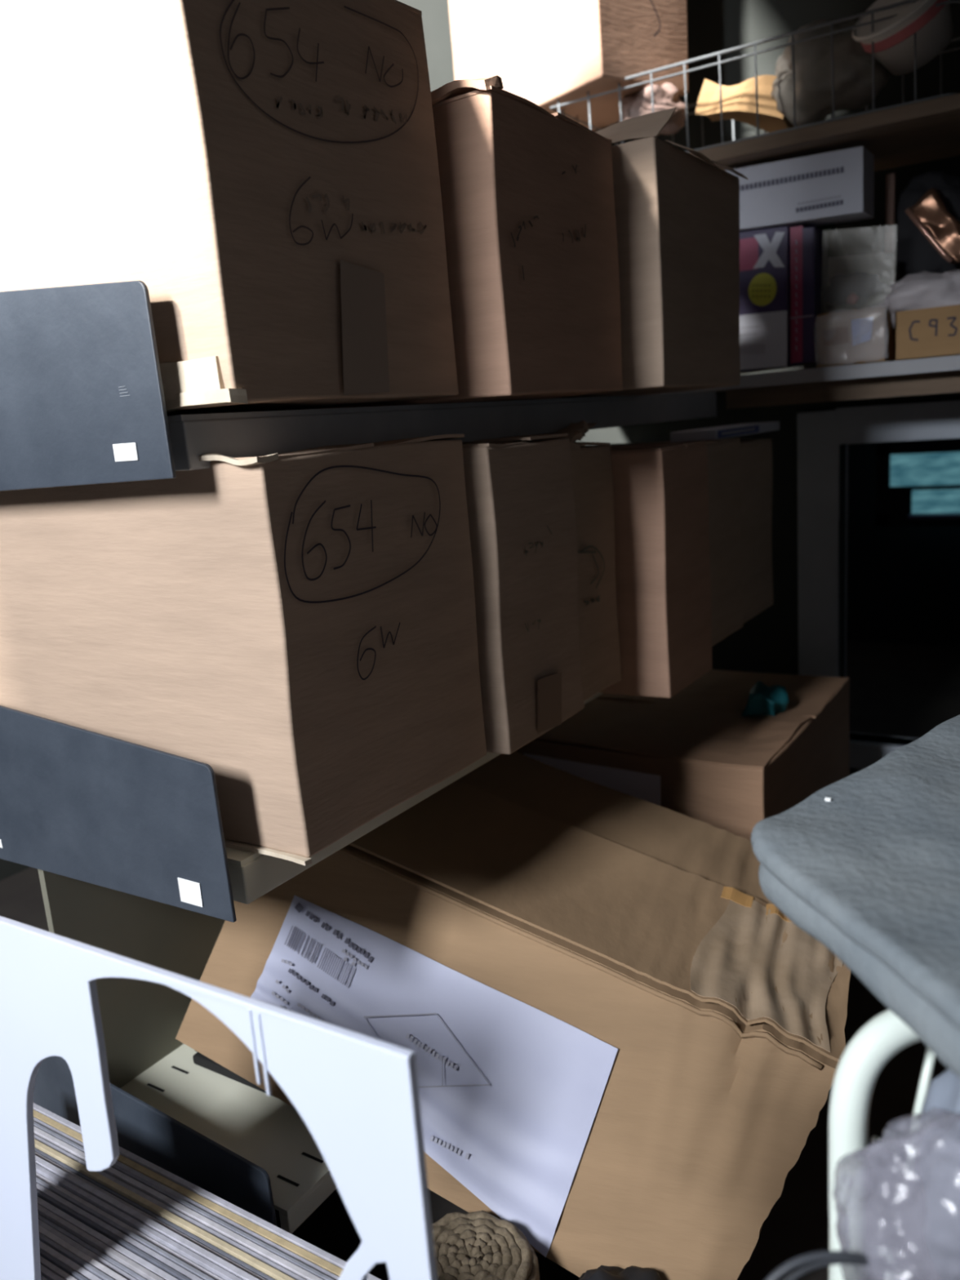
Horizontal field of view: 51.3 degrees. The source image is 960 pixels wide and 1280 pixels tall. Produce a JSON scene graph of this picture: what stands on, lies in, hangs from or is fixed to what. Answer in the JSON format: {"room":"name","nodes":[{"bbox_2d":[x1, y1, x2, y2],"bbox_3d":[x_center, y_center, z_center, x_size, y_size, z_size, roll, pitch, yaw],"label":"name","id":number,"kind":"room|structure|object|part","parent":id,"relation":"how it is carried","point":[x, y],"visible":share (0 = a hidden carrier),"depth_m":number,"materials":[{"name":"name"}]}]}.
{"room":"storage room","nodes":[
{"label":"storage room","id":0,"kind":"room"},
{"bbox_2d":[0,858,31,880],"bbox_3d":[-1.151,-0.910,2.607,0.050,2.960,5.800,4,15,33],"label":"wall","id":1,"kind":"structure","parent":0,"point":[7,868],"depth_m":2.60,"materials":[{"name":"grey paint"}]},
{"bbox_2d":[0,640,959,1279],"bbox_3d":[0.234,0.828,1.233,4.050,0.050,7.300,4,15,33],"label":"floor","id":2,"kind":"structure","parent":0,"point":[897,689],"depth_m":1.61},
{"bbox_2d":[0,915,437,1279],"bbox_3d":[-0.234,0.552,0.932,0.635,0.683,0.189,4,15,33],"label":"crate","id":3,"kind":"object","parent":2,"relation":"on","point":[356,1094],"visible":1,"depth_m":0.70,"materials":[{"name":"white plastic"}]},
{"bbox_2d":[40,1275,48,1279],"bbox_3d":[-0.395,0.758,1.005,0.700,0.240,0.004,4,15,33],"label":"record sleeve","id":4,"kind":"object","parent":3,"relation":"in","point":[42,1277],"visible":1,"depth_m":1.00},
{"bbox_2d":[40,1263,64,1279],"bbox_3d":[-0.386,0.754,1.005,0.700,0.240,0.006,4,15,33],"label":"record sleeve","id":5,"kind":"object","parent":3,"relation":"in","point":[50,1275],"visible":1,"depth_m":1.00,"materials":[{"name":"grey cardboard"}]},
{"bbox_2d":[40,1255,77,1279],"bbox_3d":[-0.392,0.752,1.016,0.700,0.240,0.005,4,15,33],"label":"record sleeve","id":6,"kind":"object","parent":3,"relation":"in","point":[44,1262],"visible":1,"depth_m":1.01,"materials":[{"name":"white cardboard"}]},
{"bbox_2d":[40,1248,88,1279],"bbox_3d":[-0.380,0.750,1.015,0.700,0.240,0.004,4,15,33],"label":"record sleeve","id":7,"kind":"object","parent":3,"relation":"in","point":[46,1255],"visible":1,"depth_m":1.01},
{"bbox_2d":[39,1240,102,1279],"bbox_3d":[-0.381,0.751,1.023,0.700,0.240,0.006,4,15,33],"label":"record sleeve","id":8,"kind":"object","parent":3,"relation":"in","point":[43,1246],"visible":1,"depth_m":1.02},
{"bbox_2d":[39,1232,114,1279],"bbox_3d":[-0.380,0.747,1.029,0.700,0.240,0.004,4,15,33],"label":"record sleeve","id":9,"kind":"object","parent":3,"relation":"in","point":[73,1257],"visible":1,"depth_m":1.02,"materials":[{"name":"white cardboard"}]},
{"bbox_2d":[38,1225,127,1279],"bbox_3d":[-0.372,0.748,1.031,0.700,0.240,0.006,4,15,33],"label":"record sleeve","id":10,"kind":"object","parent":3,"relation":"in","point":[68,1246],"visible":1,"depth_m":1.02,"materials":[{"name":"white cardboard"}]},
{"bbox_2d":[38,1219,137,1279],"bbox_3d":[-0.371,0.749,1.040,0.700,0.240,0.006,4,15,33],"label":"record sleeve","id":11,"kind":"object","parent":3,"relation":"in","point":[80,1247],"visible":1,"depth_m":1.03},
{"bbox_2d":[38,1213,146,1279],"bbox_3d":[-0.368,0.748,1.045,0.700,0.240,0.004,4,15,33],"label":"record sleeve","id":12,"kind":"object","parent":3,"relation":"in","point":[42,1219],"visible":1,"depth_m":1.03,"materials":[{"name":"white cardboard"}]},
{"bbox_2d":[37,1204,164,1279],"bbox_3d":[-0.367,0.743,1.049,0.700,0.240,0.005,4,15,33],"label":"record sleeve","id":13,"kind":"object","parent":3,"relation":"in","point":[102,1247],"visible":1,"depth_m":1.03,"materials":[{"name":"white cardboard"}]},
{"bbox_2d":[37,1196,178,1279],"bbox_3d":[-0.361,0.743,1.054,0.700,0.240,0.006,4,15,33],"label":"record sleeve","id":14,"kind":"object","parent":3,"relation":"in","point":[55,1211],"visible":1,"depth_m":1.04,"materials":[{"name":"white cardboard"}]},
{"bbox_2d":[36,1189,191,1279],"bbox_3d":[-0.356,0.740,1.057,0.700,0.240,0.004,4,15,33],"label":"record sleeve","id":15,"kind":"object","parent":3,"relation":"in","point":[46,1197],"visible":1,"depth_m":1.04,"materials":[{"name":"white cardboard"}]},
{"bbox_2d":[36,1182,203,1279],"bbox_3d":[-0.355,0.740,1.064,0.700,0.240,0.006,4,15,33],"label":"record sleeve","id":16,"kind":"object","parent":3,"relation":"in","point":[181,1270],"visible":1,"depth_m":1.05,"materials":[{"name":"white cardboard"}]},
{"bbox_2d":[35,1177,214,1279],"bbox_3d":[-0.352,0.738,1.069,0.700,0.240,0.004,4,15,33],"label":"record sleeve","id":17,"kind":"object","parent":3,"relation":"in","point":[53,1189],"visible":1,"depth_m":1.05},
{"bbox_2d":[35,1172,223,1279],"bbox_3d":[-0.352,0.741,1.077,0.700,0.240,0.006,4,15,33],"label":"record sleeve","id":18,"kind":"object","parent":3,"relation":"in","point":[206,1272],"visible":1,"depth_m":1.06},
{"bbox_2d":[35,1163,242,1279],"bbox_3d":[-0.346,0.735,1.080,0.700,0.240,0.006,4,15,33],"label":"record sleeve","id":19,"kind":"object","parent":3,"relation":"in","point":[146,1230],"visible":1,"depth_m":1.06,"materials":[{"name":"white cardboard"}]},
{"bbox_2d":[35,1155,259,1279],"bbox_3d":[-0.344,0.733,1.086,0.700,0.240,0.006,4,15,33],"label":"record sleeve","id":20,"kind":"object","parent":3,"relation":"in","point":[210,1256],"visible":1,"depth_m":1.06,"materials":[{"name":"white cardboard"}]},
{"bbox_2d":[35,1151,266,1279],"bbox_3d":[-0.341,0.736,1.093,0.700,0.240,0.005,4,15,33],"label":"record sleeve","id":21,"kind":"object","parent":3,"relation":"in","point":[95,1186],"visible":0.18,"depth_m":1.07,"materials":[{"name":"beige cardboard"}]},
{"bbox_2d":[35,1147,275,1279],"bbox_3d":[-0.330,0.736,1.093,0.700,0.240,0.004,4,15,33],"label":"record sleeve","id":22,"kind":"object","parent":3,"relation":"in","point":[255,1271],"visible":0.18,"depth_m":1.07,"materials":[{"name":"white cardboard"}]},
{"bbox_2d":[34,1138,295,1279],"bbox_3d":[-0.332,0.730,1.100,0.700,0.240,0.006,4,15,33],"label":"record sleeve","id":23,"kind":"object","parent":3,"relation":"in","point":[201,1233],"visible":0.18,"depth_m":1.07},
{"bbox_2d":[34,1134,306,1279],"bbox_3d":[-0.326,0.731,1.105,0.700,0.240,0.006,4,15,33],"label":"record sleeve","id":24,"kind":"object","parent":3,"relation":"in","point":[133,1189],"visible":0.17,"depth_m":1.07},
{"bbox_2d":[33,1125,323,1279],"bbox_3d":[-0.320,0.729,1.109,0.700,0.240,0.006,4,15,33],"label":"record sleeve","id":25,"kind":"object","parent":3,"relation":"in","point":[297,1270],"visible":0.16,"depth_m":1.07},
{"bbox_2d":[33,1120,333,1279],"bbox_3d":[-0.324,0.727,1.119,0.700,0.240,0.004,4,15,33],"label":"record sleeve","id":26,"kind":"object","parent":3,"relation":"in","point":[316,1273],"visible":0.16,"depth_m":1.07,"materials":[{"name":"white cardboard"}]},
{"bbox_2d":[33,1116,339,1279],"bbox_3d":[-0.316,0.728,1.121,0.700,0.240,0.006,4,15,33],"label":"record sleeve","id":27,"kind":"object","parent":3,"relation":"in","point":[228,1221],"visible":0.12,"depth_m":1.07,"materials":[{"name":"white cardboard"}]},
{"bbox_2d":[33,1110,342,1276],"bbox_3d":[-0.312,0.727,1.127,0.700,0.240,0.008,4,15,33],"label":"record sleeve","id":28,"kind":"object","parent":3,"relation":"in","point":[303,1253],"visible":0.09,"depth_m":1.08,"materials":[{"name":"beige cardboard"}]},
{"bbox_2d":[33,1102,381,1279],"bbox_3d":[-0.312,0.723,1.136,0.700,0.240,0.006,4,15,33],"label":"record sleeve","id":29,"kind":"object","parent":3,"relation":"in","point":[340,1263],"visible":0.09,"depth_m":1.08,"materials":[{"name":"white cardboard"}]},
{"bbox_2d":[0,280,716,1233],"bbox_3d":[-0.036,0.036,1.890,0.509,1.257,1.678,4,15,33],"label":"shelving rack","id":30,"kind":"object","parent":2,"relation":"on","point":[124,840],"visible":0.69,"depth_m":1.20,"materials":[{"name":"grey metal"}]},
{"bbox_3d":[-0.121,0.370,2.052,0.012,0.550,1.650,4,15,33],"label":"panel","id":31,"kind":"part","parent":30,"relation":"part of","materials":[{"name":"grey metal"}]},
{"bbox_3d":[-0.337,0.653,1.379,0.383,0.006,0.200,4,15,33],"label":"shelf","id":32,"kind":"part","parent":30,"relation":"part of","materials":[{"name":"beige metal"}]},
{"bbox_2d":[0,0,458,416],"bbox_3d":[-0.312,-0.490,1.173,0.398,0.451,0.407,4,15,33],"label":"carton","id":33,"kind":"object","parent":30,"relation":"on","point":[268,171],"visible":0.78,"depth_m":1.00,"materials":[{"name":"cardboard"}]},
{"bbox_2d":[192,1051,276,1097],"bbox_3d":[-0.295,0.627,1.427,0.290,0.015,0.043,4,15,33],"label":"folder","id":34,"kind":"object","parent":30,"relation":"on","point":[199,1059],"visible":0.23,"depth_m":1.46,"materials":[{"name":"black plastic"}]},
{"bbox_2d":[0,434,486,866],"bbox_3d":[-0.413,-0.031,1.375,0.740,0.442,0.382,4,15,33],"label":"carton","id":35,"kind":"object","parent":30,"relation":"on","point":[300,627],"visible":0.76,"depth_m":1.14,"materials":[{"name":"cardboard"}]},
{"bbox_3d":[-0.009,0.069,1.830,0.383,0.006,1.540,4,15,33],"label":"shelf","id":36,"kind":"part","parent":30,"relation":"part of","materials":[{"name":"beige metal"}]},
{"bbox_3d":[-0.044,-0.399,1.728,0.383,0.006,1.540,4,15,33],"label":"shelf","id":37,"kind":"part","parent":30,"relation":"part of","materials":[{"name":"grey metal"}]},
{"bbox_2d":[319,75,622,408],"bbox_3d":[-0.078,-0.535,1.473,0.464,0.376,0.357,4,15,33],"label":"carton","id":38,"kind":"object","parent":30,"relation":"on","point":[527,189],"visible":0.52,"depth_m":1.28,"materials":[{"name":"cardboard"}]},
{"bbox_2d":[462,433,584,754],"bbox_3d":[-0.088,-0.085,1.536,0.426,0.428,0.239,4,15,33],"label":"carton","id":39,"kind":"object","parent":30,"relation":"on","point":[520,495],"visible":0.35,"depth_m":1.39,"materials":[{"name":"brown cardboard"}]},
{"bbox_2d":[493,420,622,700],"bbox_3d":[0.022,-0.139,1.719,0.409,0.443,0.201,4,15,33],"label":"carton","id":40,"kind":"object","parent":30,"relation":"on","point":[590,462],"visible":0.29,"depth_m":1.61,"materials":[{"name":"brown cardboard"}]},
{"bbox_2d":[546,107,749,399],"bbox_3d":[0.160,-0.632,1.748,0.554,0.412,0.370,4,15,33],"label":"carton","id":41,"kind":"object","parent":30,"relation":"on","point":[677,212],"visible":0.44,"depth_m":1.53,"materials":[{"name":"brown cardboard"}]},
{"bbox_2d":[598,440,712,697],"bbox_3d":[0.160,-0.141,1.858,0.485,0.423,0.216,4,15,33],"label":"carton","id":42,"kind":"object","parent":30,"relation":"on","point":[662,549],"visible":0.43,"depth_m":1.68,"materials":[{"name":"cardboard"}]},
{"bbox_2d":[610,437,742,646],"bbox_3d":[0.251,-0.192,2.007,0.472,0.387,0.305,4,15,33],"label":"carton","id":43,"kind":"object","parent":30,"relation":"on","point":[724,464],"visible":0.17,"depth_m":1.93,"materials":[{"name":"brown cardboard"}]},
{"bbox_2d":[670,421,779,442],"bbox_3d":[0.517,-0.434,2.078,0.093,0.020,0.410,4,15,33],"label":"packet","id":44,"kind":"object","parent":43,"relation":"on","point":[716,433],"visible":1,"depth_m":1.95,"materials":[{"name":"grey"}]},
{"bbox_3d":[0.518,-0.416,1.997,0.001,0.014,0.250,4,15,33],"label":"blue panel","id":45,"kind":"part","parent":44,"relation":"part of","materials":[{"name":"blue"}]},
{"bbox_2d":[739,438,773,623],"bbox_3d":[0.393,-0.245,2.235,0.460,0.373,0.236,4,15,33],"label":"carton","id":46,"kind":"object","parent":30,"relation":"on","point":[756,454],"visible":0.27,"depth_m":2.11,"materials":[{"name":"brown cardboard"}]},
{"bbox_2d":[431,1210,539,1279],"bbox_3d":[-0.007,0.770,1.169,0.162,0.130,0.147,4,15,33],"label":"woven basket","id":47,"kind":"object","parent":2,"relation":"on","point":[479,1245],"visible":0.83,"depth_m":1.16,"materials":[{"name":"wicker"}]},
{"bbox_2d":[175,751,850,1279],"bbox_3d":[0.080,0.469,1.517,0.946,0.500,0.675,2,14,28],"label":"carton","id":48,"kind":"object","parent":2,"relation":"on","point":[627,1053],"visible":0.78,"depth_m":1.30,"materials":[{"name":"cardboard"}]},
{"bbox_3d":[-0.069,0.532,1.312,0.188,0.075,0.037,4,15,33],"label":"printed frame","id":49,"kind":"part","parent":48,"relation":"part of","materials":[{"name":"grey paper"}]},
{"bbox_3d":[-0.072,0.536,1.308,0.188,0.083,0.049,4,15,33],"label":"printed frame","id":50,"kind":"part","parent":48,"relation":"part of","materials":[{"name":"grey paper"}]},
{"bbox_2d":[577,1265,661,1279],"bbox_3d":[0.161,0.773,1.133,0.148,0.117,0.128,4,15,33],"label":"bag","id":51,"kind":"object","parent":2,"relation":"on","point":[602,1273],"visible":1,"depth_m":1.14,"materials":[{"name":"black"}]},
{"bbox_2d":[515,669,849,840],"bbox_3d":[0.469,0.346,2.275,0.577,0.426,0.671,4,15,33],"label":"carton","id":52,"kind":"object","parent":2,"relation":"on","point":[692,753],"visible":0.39,"depth_m":2.03,"materials":[{"name":"brown cardboard"}]},
{"bbox_2d":[741,680,788,716],"bbox_3d":[0.620,0.131,2.135,0.077,0.071,0.113,6,16,41],"label":"crumpled bag","id":53,"kind":"object","parent":52,"relation":"on","point":[763,700],"visible":0.94,"depth_m":2.12,"materials":[{"name":"teal plastic"}]},
{"bbox_2d":[828,1008,936,1279],"bbox_3d":[0.328,0.562,0.689,0.200,0.686,0.060,-6,12,-7],"label":"frame","id":54,"kind":"object","parent":2,"relation":"on","point":[859,1068],"visible":0.63,"depth_m":0.62,"materials":[{"name":"white metal"}]},
{"bbox_2d":[751,715,959,1077],"bbox_3d":[0.480,0.141,0.795,0.827,0.059,0.322,-15,16,-39],"label":"cushion","id":55,"kind":"object","parent":54,"relation":"on","point":[867,865],"visible":1,"depth_m":0.68,"materials":[{"name":"grey fabric"}]},
{"bbox_3d":[0.269,0.334,0.660,0.019,0.014,0.005,-3,12,7],"label":"thin rod","id":56,"kind":"part","parent":54,"relation":"part of","materials":[{"name":"white"}]},
{"bbox_2d":[832,1068,959,1279],"bbox_3d":[0.275,0.328,0.560,0.142,0.203,0.162,4,15,33],"label":"plastic bag","id":57,"kind":"object","parent":54,"relation":"on","point":[896,1197],"visible":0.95,"depth_m":0.53,"materials":[{"name":"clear translucent plastic film"}]},
{"bbox_2d":[765,1250,868,1279],"bbox_3d":[0.189,0.342,0.526,0.111,0.051,0.012,-5,12,-5],"label":"cable","id":58,"kind":"object","parent":57,"relation":"on","point":[798,1266],"visible":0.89,"depth_m":0.52,"materials":[{"name":"grey rubber"}]},
{"bbox_3d":[0.285,0.302,0.648,0.025,0.098,0.008,-8,13,-17],"label":"thin rod","id":59,"kind":"part","parent":54,"relation":"part of","materials":[{"name":"white metal"}]},
{"bbox_2d":[396,0,959,774],"bbox_3d":[0.672,-1.026,2.512,3.100,2.960,0.060,4,15,33],"label":"wall","id":60,"kind":"structure","parent":0,"point":[767,642],"depth_m":2.50,"materials":[{"name":"grey paint"}]},
{"bbox_2d":[658,355,959,408],"bbox_3d":[0.904,-0.577,2.223,1.550,0.072,0.352,4,15,33],"label":"wall shelf","id":61,"kind":"object","parent":60,"relation":"attached to","point":[938,375],"visible":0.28,"depth_m":2.13,"materials":[{"name":"brown wood"}]},
{"bbox_2d":[739,226,800,373],"bbox_3d":[0.632,-0.752,2.230,0.146,0.298,0.122,4,15,33],"label":"box","id":62,"kind":"object","parent":61,"relation":"on","point":[764,253],"visible":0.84,"depth_m":2.17,"materials":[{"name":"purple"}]},
{"bbox_3d":[0.568,-0.837,2.176,0.077,0.067,0.001,4,15,33],"label":"magenta panel","id":63,"kind":"part","parent":62,"relation":"part of","materials":[{"name":"pink cardboard"}]},
{"bbox_2d":[739,325,764,354],"bbox_3d":[0.599,-0.659,2.202,0.057,0.063,0.001,4,15,33],"label":"print","id":64,"kind":"object","parent":62,"relation":"attached to","point":[754,326],"depth_m":2.20},
{"bbox_3d":[0.605,-0.657,2.200,0.142,0.119,0.001,4,15,33],"label":"white panel","id":65,"kind":"part","parent":62,"relation":"part of","materials":[{"name":"white cardboard"}]},
{"bbox_2d":[724,146,874,231],"bbox_3d":[0.668,-0.944,2.118,0.297,0.131,0.102,4,15,33],"label":"carton","id":66,"kind":"object","parent":62,"relation":"on","point":[837,186],"visible":0.79,"depth_m":2.06,"materials":[{"name":"grey cardboard"}]},
{"bbox_2d":[739,166,844,191],"bbox_3d":[0.639,-0.954,2.072,0.220,0.014,0.001,4,15,33],"label":"print","id":67,"kind":"object","parent":66,"relation":"attached to","point":[842,167],"depth_m":2.07},
{"bbox_2d":[797,195,840,204],"bbox_3d":[0.695,-0.901,2.049,0.087,0.004,0.001,4,15,33],"label":"print","id":68,"kind":"object","parent":66,"relation":"attached to","point":[835,197],"depth_m":2.05},
{"bbox_2d":[795,200,843,213],"bbox_3d":[0.696,-0.890,2.051,0.095,0.009,0.001,4,15,33],"label":"print","id":69,"kind":"object","parent":66,"relation":"attached to","point":[818,206],"depth_m":2.05},
{"bbox_2d":[789,225,827,365],"bbox_3d":[0.717,-0.747,2.181,0.054,0.284,0.112,4,15,33],"label":"box","id":70,"kind":"object","parent":61,"relation":"on","point":[808,246],"visible":0.94,"depth_m":2.14,"materials":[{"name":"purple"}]},
{"bbox_2d":[806,223,846,257],"bbox_3d":[0.750,-0.867,2.267,0.105,0.225,0.128,-13,15,-34],"label":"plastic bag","id":71,"kind":"object","parent":61,"relation":"on","point":[835,249],"visible":0.16,"depth_m":2.22,"materials":[{"name":"grey"}]},
{"bbox_3d":[1.034,-0.527,2.013,1.100,0.045,0.020,4,15,33],"label":"underside rail","id":72,"kind":"part","parent":61,"relation":"part of","materials":[{"name":"brown wood"}]},
{"bbox_2d":[816,305,894,368],"bbox_3d":[0.831,-0.665,2.177,0.150,0.132,0.212,4,15,33],"label":"plastic package","id":73,"kind":"object","parent":61,"relation":"on","point":[864,335],"visible":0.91,"depth_m":2.10,"materials":[{"name":"white"}]},
{"bbox_2d":[822,252,894,311],"bbox_3d":[0.803,-0.782,2.121,0.158,0.182,0.033,4,15,33],"label":"bag","id":74,"kind":"object","parent":73,"relation":"in","point":[859,281],"visible":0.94,"depth_m":2.13,"materials":[{"name":"grey"}]},
{"bbox_2d":[884,173,895,282],"bbox_3d":[0.888,-0.801,2.168,0.018,0.391,0.015,4,15,33],"label":"stick","id":75,"kind":"object","parent":73,"relation":"in","point":[890,178],"visible":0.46,"depth_m":2.14,"materials":[{"name":"brown wood"}]},
{"bbox_2d":[893,304,959,360],"bbox_3d":[0.976,-0.648,2.082,0.173,0.118,0.202,4,15,33],"label":"cardboard box","id":76,"kind":"object","parent":61,"relation":"on","point":[929,332],"visible":0.87,"depth_m":2.02,"materials":[{"name":"brown cardboard"}]},
{"bbox_2d":[870,171,959,282],"bbox_3d":[0.975,-0.858,2.149,0.251,0.285,0.087,4,15,33],"label":"bundle","id":77,"kind":"object","parent":76,"relation":"on","point":[913,253],"visible":0.43,"depth_m":2.14,"materials":[{"name":"grey plastic"}]},
{"bbox_2d":[870,269,959,328],"bbox_3d":[0.937,-0.706,2.064,0.258,0.111,0.178,4,15,33],"label":"plastic bag","id":78,"kind":"object","parent":76,"relation":"in","point":[922,290],"visible":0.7,"depth_m":2.01,"materials":[{"name":"grey plastic"}]},
{"bbox_2d":[904,187,959,264],"bbox_3d":[0.941,-0.842,2.039,0.130,0.152,0.075,4,15,33],"label":"snack packet","id":79,"kind":"object","parent":78,"relation":"on","point":[931,214],"visible":1,"depth_m":2.02,"materials":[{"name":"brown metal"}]},
{"bbox_2d":[688,93,959,171],"bbox_3d":[0.851,-1.043,2.094,1.550,0.027,0.418,4,15,33],"label":"wall shelf","id":80,"kind":"object","parent":60,"relation":"attached to","point":[926,131],"visible":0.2,"depth_m":2.01,"materials":[{"name":"brown wood"}]},
{"bbox_2d":[550,0,959,152],"bbox_3d":[0.608,-1.152,2.177,0.866,0.180,0.307,4,15,33],"label":"wire basket","id":81,"kind":"object","parent":80,"relation":"on","point":[907,2],"visible":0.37,"depth_m":2.02,"materials":[{"name":"grey metal"}]},
{"bbox_2d":[448,0,688,131],"bbox_3d":[0.199,-1.451,2.368,0.285,0.404,0.528,-13,15,-35],"label":"carton","id":82,"kind":"object","parent":81,"relation":"on","point":[544,53],"visible":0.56,"depth_m":2.23,"materials":[{"name":"cardboard"}]},
{"bbox_2d":[618,82,688,139],"bbox_3d":[0.388,-1.200,2.269,0.151,0.108,0.150,-7,12,-11],"label":"plastic bag","id":83,"kind":"object","parent":81,"relation":"in","point":[665,96],"visible":0.54,"depth_m":2.22,"materials":[{"name":"brown"}]},
{"bbox_2d":[695,75,794,132],"bbox_3d":[0.584,-1.170,2.196,0.208,0.133,0.132,1,13,22],"label":"scrap","id":84,"kind":"object","parent":81,"relation":"in","point":[739,101],"visible":0.74,"depth_m":2.16,"materials":[{"name":"beige paper"}]},
{"bbox_2d":[770,17,888,126],"bbox_3d":[0.716,-1.173,2.059,0.240,0.192,0.154,4,15,33],"label":"plastic bag","id":85,"kind":"object","parent":81,"relation":"in","point":[852,66],"visible":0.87,"depth_m":2.02,"materials":[{"name":"grey plastic"}]},
{"bbox_2d":[852,0,953,75],"bbox_3d":[0.809,-1.186,1.920,0.178,0.182,0.185,4,15,33],"label":"plastic tub","id":86,"kind":"object","parent":81,"relation":"in","point":[893,38],"visible":0.86,"depth_m":1.89,"materials":[{"name":"grey plastic"}]},
{"bbox_3d":[0.796,-1.208,1.900,0.175,0.130,0.146,4,15,33],"label":"lid","id":87,"kind":"part","parent":86,"relation":"part of","materials":[{"name":"red"}]},
{"bbox_2d":[796,400,959,768],"bbox_3d":[1.298,-0.059,2.347,1.066,1.012,0.095,4,15,33],"label":"trim","id":88,"kind":"structure","parent":60,"relation":"attached to","point":[820,433],"depth_m":2.51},
{"bbox_2d":[846,442,959,645],"bbox_3d":[1.707,-1.443,4.075,3.100,2.960,0.100,4,15,33],"label":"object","id":89,"kind":"structure","parent":0,"point":[903,586],"depth_m":4.27,"materials":[{"name":"grey"}]},
{"label":"outside","id":90,"kind":"structure","parent":0,"visible":0},
{"bbox_2d":[875,438,959,526],"bbox_3d":[2.234,-0.583,3.618,1.526,0.337,0.110,4,15,33],"label":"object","id":91,"kind":"structure","parent":90,"point":[917,482],"depth_m":3.96,"materials":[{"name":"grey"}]},
{"bbox_3d":[2.247,-0.642,3.630,1.426,0.128,0.010,4,15,33],"label":"pane","id":92,"kind":"part","parent":91,"relation":"part of","materials":[{"name":"teal glass"}]},
{"bbox_3d":[2.262,-0.454,3.597,1.343,0.014,0.050,4,15,33],"label":"sill","id":93,"kind":"part","parent":91,"relation":"part of","materials":[{"name":"black"}]},
{"bbox_3d":[2.291,-0.518,3.635,1.343,0.095,0.010,4,15,33],"label":"pane","id":94,"kind":"part","parent":91,"relation":"part of","materials":[{"name":"teal glass"}]}
]}

